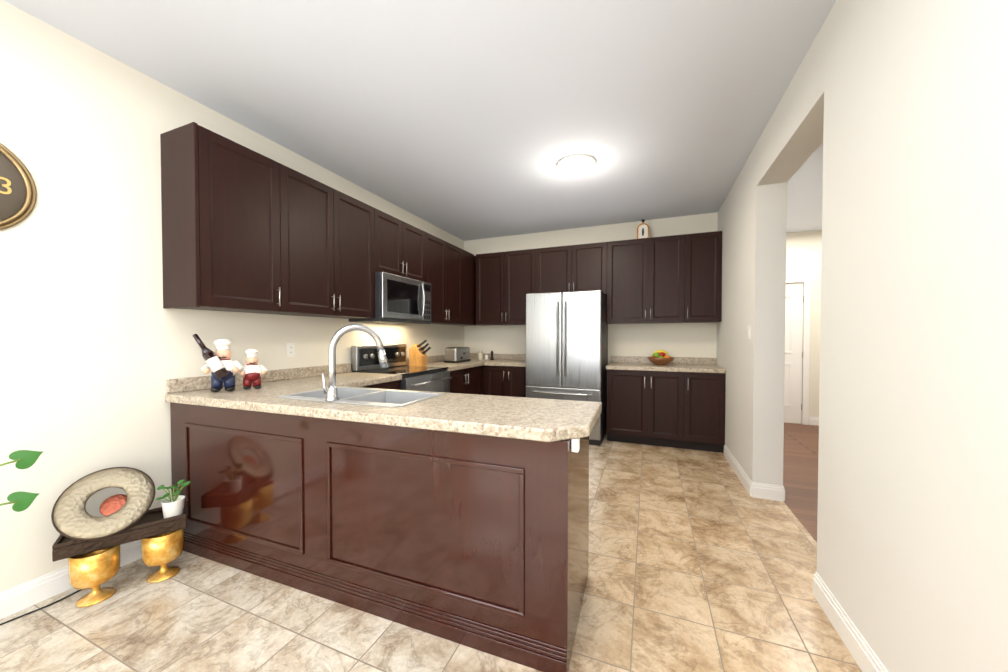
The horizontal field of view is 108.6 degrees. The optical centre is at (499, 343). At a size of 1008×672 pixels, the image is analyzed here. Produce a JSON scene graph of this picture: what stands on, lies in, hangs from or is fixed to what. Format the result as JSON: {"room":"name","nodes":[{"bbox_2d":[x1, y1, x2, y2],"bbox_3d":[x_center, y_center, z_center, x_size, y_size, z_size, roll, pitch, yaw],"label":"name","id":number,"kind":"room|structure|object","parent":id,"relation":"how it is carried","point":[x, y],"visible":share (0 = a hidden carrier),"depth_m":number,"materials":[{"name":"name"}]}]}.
{"room":"kitchen","nodes":[
{"label":"kitchen","id":0,"kind":"room"},
{"bbox_2d":[0,0,463,591],"bbox_3d":[-2.127,-0.158,2.027,0.120,2.764,8.240,0,1,22],"label":"wall","id":1,"kind":"structure","parent":0,"point":[98,346],"depth_m":1.89,"materials":[{"name":"paint"}]},
{"bbox_2d":[0,143,36,229],"bbox_3d":[-2.261,-0.696,1.489,0.034,0.464,0.464,0,1,22],"label":"clock","id":2,"kind":"object","parent":1,"relation":"attached to","point":[18,195],"visible":1,"depth_m":1.64,"materials":[{"name":"brown metal"}]},
{"bbox_2d":[0,539,141,618],"bbox_3d":[-2.788,1.198,0.266,0.014,0.115,4.136,0,1,22],"label":"baseboard","id":3,"kind":"structure","parent":1,"relation":"attached to","point":[18,598],"depth_m":1.73,"materials":[{"name":"white wood"}]},
{"bbox_2d":[160,122,283,313],"bbox_3d":[-1.757,-0.725,2.322,0.328,1.021,0.507,0,1,22],"label":"upper cabinet","id":4,"kind":"object","parent":1,"relation":"attached to","point":[245,229],"depth_m":2.15,"materials":[{"name":"brown wood"}]},
{"bbox_2d":[287,343,294,356],"bbox_3d":[-1.688,0.053,2.932,0.008,0.114,0.070,0,1,22],"label":"outlet","id":5,"kind":"object","parent":1,"relation":"attached to","point":[290,349],"visible":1,"depth_m":2.93,"materials":[{"name":"white plastic"}]},
{"bbox_2d":[166,355,444,392],"bbox_3d":[-1.267,0.228,3.938,0.020,0.084,3.820,0,1,22],"label":"backsplash","id":6,"kind":"structure","parent":1,"relation":"attached to","point":[176,385],"depth_m":2.77,"materials":[{"name":"beige stone"}]},
{"bbox_2d":[277,165,375,318],"bbox_3d":[-1.483,-0.737,2.988,0.328,1.021,0.933,0,1,22],"label":"upper cabinet","id":7,"kind":"object","parent":1,"relation":"attached to","point":[330,234],"depth_m":2.86,"materials":[{"name":"brown wood"}]},
{"bbox_2d":[376,209,427,282],"bbox_3d":[-1.150,-0.967,3.795,0.328,0.590,0.820,0,1,22],"label":"upper cabinet","id":8,"kind":"object","parent":1,"relation":"attached to","point":[401,247],"depth_m":3.70,"materials":[{"name":"brown wood"}]},
{"bbox_2d":[349,272,430,323],"bbox_3d":[-1.087,-0.441,3.779,0.460,0.458,0.816,0,1,22],"label":"over-the-range microwave","id":9,"kind":"object","parent":8,"relation":"attached to","point":[401,300],"visible":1,"depth_m":3.58,"materials":[{"name":"silver metal"}]},
{"bbox_2d":[428,233,463,325],"bbox_3d":[-0.827,-0.765,4.587,0.328,1.021,0.885,0,1,22],"label":"upper cabinet","id":10,"kind":"object","parent":1,"relation":"attached to","point":[445,259],"depth_m":4.54,"materials":[{"name":"brown wood"}]},
{"bbox_2d":[464,250,475,325],"bbox_3d":[-0.591,-0.775,5.161,0.328,1.021,0.355,0,1,22],"label":"upper cabinet","id":11,"kind":"object","parent":1,"relation":"attached to","point":[469,258],"depth_m":5.15,"materials":[{"name":"brown wood"}]},
{"bbox_2d":[165,382,600,447],"bbox_3d":[-0.727,0.329,2.024,2.456,0.048,0.657,0,1,21],"label":"countertop","id":12,"kind":"structure","parent":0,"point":[535,420],"depth_m":1.67,"materials":[{"name":"beige stone"}]},
{"bbox_2d":[192,334,242,391],"bbox_3d":[-1.703,0.121,2.204,0.183,0.356,0.200,0,1,22],"label":"figurine","id":13,"kind":"object","parent":12,"relation":"on","point":[221,366],"visible":1,"depth_m":2.20,"materials":[{"name":"white ceramic"}]},
{"bbox_2d":[237,349,267,389],"bbox_3d":[-1.592,0.166,2.333,0.133,0.263,0.154,0,1,22],"label":"chef figurine","id":14,"kind":"object","parent":12,"relation":"on","point":[251,371],"visible":1,"depth_m":2.32,"materials":[{"name":"white ceramic"}]},
{"bbox_2d":[322,324,388,400],"bbox_3d":[-0.787,0.097,1.980,0.253,0.402,0.284,0,1,21],"label":"faucet","id":15,"kind":"object","parent":12,"relation":"on","point":[332,392],"depth_m":1.91,"materials":[{"name":"metal"}]},
{"bbox_2d":[273,382,444,447],"bbox_3d":[-0.791,0.357,2.075,0.825,0.272,0.449,0,1,21],"label":"sink","id":16,"kind":"object","parent":12,"relation":"in","point":[371,435],"depth_m":1.83,"materials":[{"name":"silver metal"}]},
{"bbox_2d":[3,0,835,240],"bbox_3d":[0.784,-1.581,1.563,5.840,0.100,9.640,0,1,22],"label":"ceiling","id":17,"kind":"structure","parent":0,"point":[465,120],"depth_m":2.18,"materials":[{"name":"paint"}]},
{"bbox_2d":[556,154,595,176],"bbox_3d":[0.665,-1.514,3.145,0.340,0.090,0.340,0,1,22],"label":"lamp","id":18,"kind":"object","parent":17,"relation":"attached to","point":[576,165],"visible":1,"depth_m":3.06,"materials":[{"name":"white glass"}]},
{"bbox_2d":[0,431,861,671],"bbox_3d":[-0.442,1.286,1.361,3.763,0.100,8.240,0,1,22],"label":"floor","id":19,"kind":"structure","parent":0,"point":[701,561],"depth_m":1.66,"materials":[{"name":"beige tile"}]},
{"bbox_2d":[0,450,43,511],"bbox_3d":[-2.082,0.717,1.106,0.522,1.047,0.898,0,1,22],"label":"potted plant","id":20,"kind":"object","parent":19,"relation":"on","point":[22,500],"visible":1,"depth_m":1.45,"materials":[{"name":"green plant"}]},
{"bbox_2d":[0,567,120,624],"bbox_3d":[-2.223,1.230,1.497,0.070,0.006,1.001,0,1,22],"label":"cable","id":21,"kind":"object","parent":19,"relation":"on","point":[41,607],"visible":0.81,"depth_m":1.67,"materials":[{"name":"grey plastic"}]},
{"bbox_2d":[68,545,119,606],"bbox_3d":[-1.947,1.109,1.746,0.166,0.240,0.166,0,1,22],"label":"vase","id":22,"kind":"object","parent":19,"relation":"on","point":[94,570],"visible":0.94,"depth_m":1.71,"materials":[{"name":"gold metal"}]},
{"bbox_2d":[52,501,187,561],"bbox_3d":[-1.907,0.948,1.859,0.460,0.075,0.200,-1,1,-40],"label":"tray","id":23,"kind":"object","parent":22,"relation":"on","point":[151,522],"visible":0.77,"depth_m":1.79,"materials":[{"name":"brown wood"}]},
{"bbox_2d":[51,467,155,540],"bbox_3d":[-1.940,0.782,1.790,0.254,0.278,0.325,0,1,22],"label":"ring sculpture","id":24,"kind":"object","parent":23,"relation":"on","point":[72,518],"visible":1,"depth_m":1.77,"materials":[{"name":"beige"}]},
{"bbox_2d":[155,479,189,518],"bbox_3d":[-1.738,0.835,1.932,0.113,0.187,0.146,0,1,22],"label":"potted plant","id":25,"kind":"object","parent":23,"relation":"on","point":[173,505],"visible":0.98,"depth_m":1.92,"materials":[{"name":"ceramic"}]},
{"bbox_2d":[141,529,183,582],"bbox_3d":[-1.774,1.106,1.913,0.166,0.240,0.166,0,1,22],"label":"vase","id":26,"kind":"object","parent":19,"relation":"on","point":[162,550],"visible":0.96,"depth_m":1.87,"materials":[{"name":"gold metal"}]},
{"bbox_2d":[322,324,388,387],"bbox_3d":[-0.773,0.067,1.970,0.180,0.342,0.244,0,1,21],"label":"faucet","id":27,"kind":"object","parent":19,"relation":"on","point":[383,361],"depth_m":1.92,"materials":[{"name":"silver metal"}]},
{"bbox_2d":[362,381,399,389],"bbox_3d":[-1.325,0.770,3.044,0.598,0.872,0.784,0,1,22],"label":"base cabinet","id":28,"kind":"object","parent":19,"relation":"on","point":[389,384],"depth_m":3.14,"materials":[{"name":"brown wood"}]},
{"bbox_2d":[273,373,401,386],"bbox_3d":[-1.314,0.310,3.031,0.623,0.048,0.784,0,1,22],"label":"countertop","id":29,"kind":"structure","parent":28,"relation":"on","point":[342,379],"depth_m":2.96,"materials":[{"name":"beige stone"}]},
{"bbox_2d":[351,344,451,392],"bbox_3d":[-0.967,0.607,3.748,0.705,1.175,0.780,0,1,22],"label":"range","id":30,"kind":"object","parent":19,"relation":"on","point":[364,358],"visible":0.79,"depth_m":3.64,"materials":[{"name":"silver metal"}]},
{"bbox_2d":[450,365,481,394],"bbox_3d":[-0.696,0.743,4.578,0.598,0.872,0.940,0,1,22],"label":"base cabinet","id":31,"kind":"object","parent":19,"relation":"on","point":[464,381],"depth_m":4.49,"materials":[{"name":"brown wood"}]},
{"bbox_2d":[482,365,526,396],"bbox_3d":[0.186,0.734,5.092,0.682,0.872,0.598,0,1,22],"label":"base cabinet","id":32,"kind":"object","parent":19,"relation":"on","point":[502,375],"depth_m":4.81,"materials":[{"name":"brown wood"}]},
{"bbox_2d":[406,357,493,372],"bbox_3d":[-0.562,0.278,4.861,0.623,0.048,1.580,0,1,22],"label":"countertop","id":33,"kind":"structure","parent":32,"relation":"on","point":[473,364],"depth_m":4.62,"materials":[{"name":"beige stone"}]},
{"bbox_2d":[409,340,430,365],"bbox_3d":[-0.911,0.111,4.219,0.262,0.307,0.115,0,1,22],"label":"knife block","id":34,"kind":"object","parent":33,"relation":"on","point":[417,355],"visible":1,"depth_m":4.19,"materials":[{"name":"brown wood"}]},
{"bbox_2d":[444,347,470,362],"bbox_3d":[-0.556,0.152,4.891,0.205,0.200,0.410,0,1,22],"label":"toaster","id":35,"kind":"object","parent":33,"relation":"on","point":[457,354],"visible":1,"depth_m":4.73,"materials":[{"name":"silver metal"}]},
{"bbox_2d":[478,351,482,359],"bbox_3d":[-0.278,0.182,5.274,0.076,0.128,0.076,0,1,16],"label":"jar","id":36,"kind":"object","parent":33,"relation":"on","point":[480,355],"depth_m":5.24,"materials":[{"name":"white ceramic"}]},
{"bbox_2d":[482,361,525,368],"bbox_3d":[0.202,0.274,5.064,0.637,0.048,0.623,0,1,22],"label":"countertop","id":37,"kind":"structure","parent":32,"relation":"on","point":[523,363],"depth_m":4.81,"materials":[{"name":"beige stone"}]},
{"bbox_2d":[526,290,607,445],"bbox_3d":[0.877,0.277,4.633,0.908,1.802,0.850,0,1,22],"label":"refrigerator","id":38,"kind":"object","parent":19,"relation":"on","point":[566,345],"visible":0.9,"depth_m":4.28,"materials":[{"name":"silver metal"}]},
{"bbox_2d":[606,356,725,452],"bbox_3d":[1.944,0.681,4.351,1.230,1.005,0.631,0,1,22],"label":"base cabinet","id":39,"kind":"object","parent":19,"relation":"on","point":[677,402],"visible":1,"depth_m":4.10,"materials":[{"name":"brown wood"}]},
{"bbox_2d":[648,350,673,364],"bbox_3d":[1.943,0.171,4.362,0.300,0.183,0.300,0,1,22],"label":"fruit bowl","id":40,"kind":"object","parent":39,"relation":"on","point":[658,357],"visible":1,"depth_m":4.30,"materials":[{"name":"brown wood"}]},
{"bbox_2d":[464,212,717,363],"bbox_3d":[1.065,-0.212,5.105,3.446,2.764,0.120,0,1,22],"label":"wall","id":41,"kind":"structure","parent":0,"point":[698,340],"depth_m":4.80,"materials":[{"name":"paint"}]},
{"bbox_2d":[470,353,525,360],"bbox_3d":[0.038,0.201,5.456,1.240,0.084,0.020,0,1,22],"label":"backsplash","id":42,"kind":"structure","parent":41,"relation":"attached to","point":[497,357],"depth_m":5.41,"materials":[{"name":"beige stone"}]},
{"bbox_2d":[476,249,535,325],"bbox_3d":[0.131,-0.776,5.234,0.913,1.021,0.328,0,1,22],"label":"upper cabinet","id":43,"kind":"object","parent":41,"relation":"attached to","point":[504,280],"depth_m":5.08,"materials":[{"name":"brown wood"}]},
{"bbox_2d":[536,245,571,292],"bbox_3d":[0.780,-0.955,4.964,0.490,0.655,0.328,0,1,22],"label":"upper cabinet","id":44,"kind":"object","parent":41,"relation":"attached to","point":[553,264],"depth_m":4.81,"materials":[{"name":"brown wood"}]},
{"bbox_2d":[572,242,607,294],"bbox_3d":[1.210,-0.952,4.787,0.440,0.655,0.328,0,1,22],"label":"upper cabinet","id":45,"kind":"object","parent":41,"relation":"attached to","point":[589,261],"depth_m":4.63,"materials":[{"name":"brown wood"}]},
{"bbox_2d":[606,238,647,323],"bbox_3d":[1.636,-0.765,4.615,0.482,1.021,0.328,0,1,22],"label":"upper cabinet","id":46,"kind":"object","parent":41,"relation":"attached to","point":[627,297],"depth_m":4.47,"materials":[{"name":"brown wood"}]},
{"bbox_2d":[637,219,648,238],"bbox_3d":[1.798,-1.414,4.534,0.156,0.276,0.060,0,1,22],"label":"lantern","id":47,"kind":"object","parent":46,"relation":"on","point":[643,230],"visible":0.94,"depth_m":4.51,"materials":[{"name":"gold metal"}]},
{"bbox_2d":[648,234,687,322],"bbox_3d":[2.041,-0.762,4.449,0.394,1.021,0.328,0,1,22],"label":"upper cabinet","id":48,"kind":"object","parent":41,"relation":"attached to","point":[671,279],"depth_m":4.30,"materials":[{"name":"brown wood"}]},
{"bbox_2d":[684,231,721,322],"bbox_3d":[2.397,-0.760,4.303,0.375,1.021,0.328,0,1,22],"label":"upper cabinet","id":49,"kind":"object","parent":41,"relation":"attached to","point":[704,249],"depth_m":4.15,"materials":[{"name":"brown wood"}]},
{"bbox_2d":[783,422,818,541],"bbox_3d":[2.525,1.295,0.899,2.077,0.100,9.640,0,1,22],"label":"floor","id":50,"kind":"structure","parent":0,"point":[800,461],"depth_m":3.37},
{"bbox_2d":[786,230,821,423],"bbox_3d":[4.333,-0.215,5.276,2.077,2.764,0.120,0,1,22],"label":"wall","id":51,"kind":"structure","parent":0,"point":[803,254],"depth_m":5.16,"materials":[{"name":"paint"}]},
{"bbox_2d":[784,277,810,424],"bbox_3d":[3.985,0.111,5.346,0.950,2.110,0.120,0,1,22],"label":"hall door","id":52,"kind":"structure","parent":51,"relation":"in","point":[795,410],"depth_m":5.24,"materials":[{"name":"white wood"}]},
{"bbox_2d":[809,417,818,425],"bbox_3d":[4.787,1.114,5.041,0.760,0.115,0.014,0,1,22],"label":"baseboard","id":53,"kind":"structure","parent":51,"relation":"attached to","point":[812,420],"depth_m":5.16,"materials":[{"name":"white wood"}]},
{"bbox_2d":[716,0,1007,671],"bbox_3d":[1.473,-0.145,1.306,0.197,2.764,9.400,0,1,22],"label":"wall","id":54,"kind":"structure","parent":0,"point":[912,543],"depth_m":1.20,"materials":[{"name":"paint"}]},
{"bbox_2d":[724,445,755,497],"bbox_3d":[2.191,1.144,3.355,0.014,0.115,1.102,0,1,22],"label":"baseboard","id":55,"kind":"structure","parent":54,"relation":"attached to","point":[750,486],"depth_m":3.16,"materials":[{"name":"white wood"}]},
{"bbox_2d":[747,325,749,338],"bbox_3d":[2.045,-0.092,2.974,0.010,0.114,0.070,0,1,22],"label":"light switch","id":56,"kind":"object","parent":54,"relation":"attached to","point":[748,331],"visible":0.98,"depth_m":2.97,"materials":[{"name":"white plastic"}]},
{"bbox_2d":[764,484,784,501],"bbox_3d":[2.767,1.129,4.201,0.014,0.115,3.104,0,1,22],"label":"baseboard","id":57,"kind":"structure","parent":54,"relation":"attached to","point":[777,491],"depth_m":2.78,"materials":[{"name":"white wood"}]},
{"bbox_2d":[813,572,887,671],"bbox_3d":[0.571,1.214,-0.591,0.014,0.115,5.103,0,1,22],"label":"baseboard","id":58,"kind":"structure","parent":54,"relation":"attached to","point":[858,647],"depth_m":1.47,"materials":[{"name":"white wood"}]}
]}

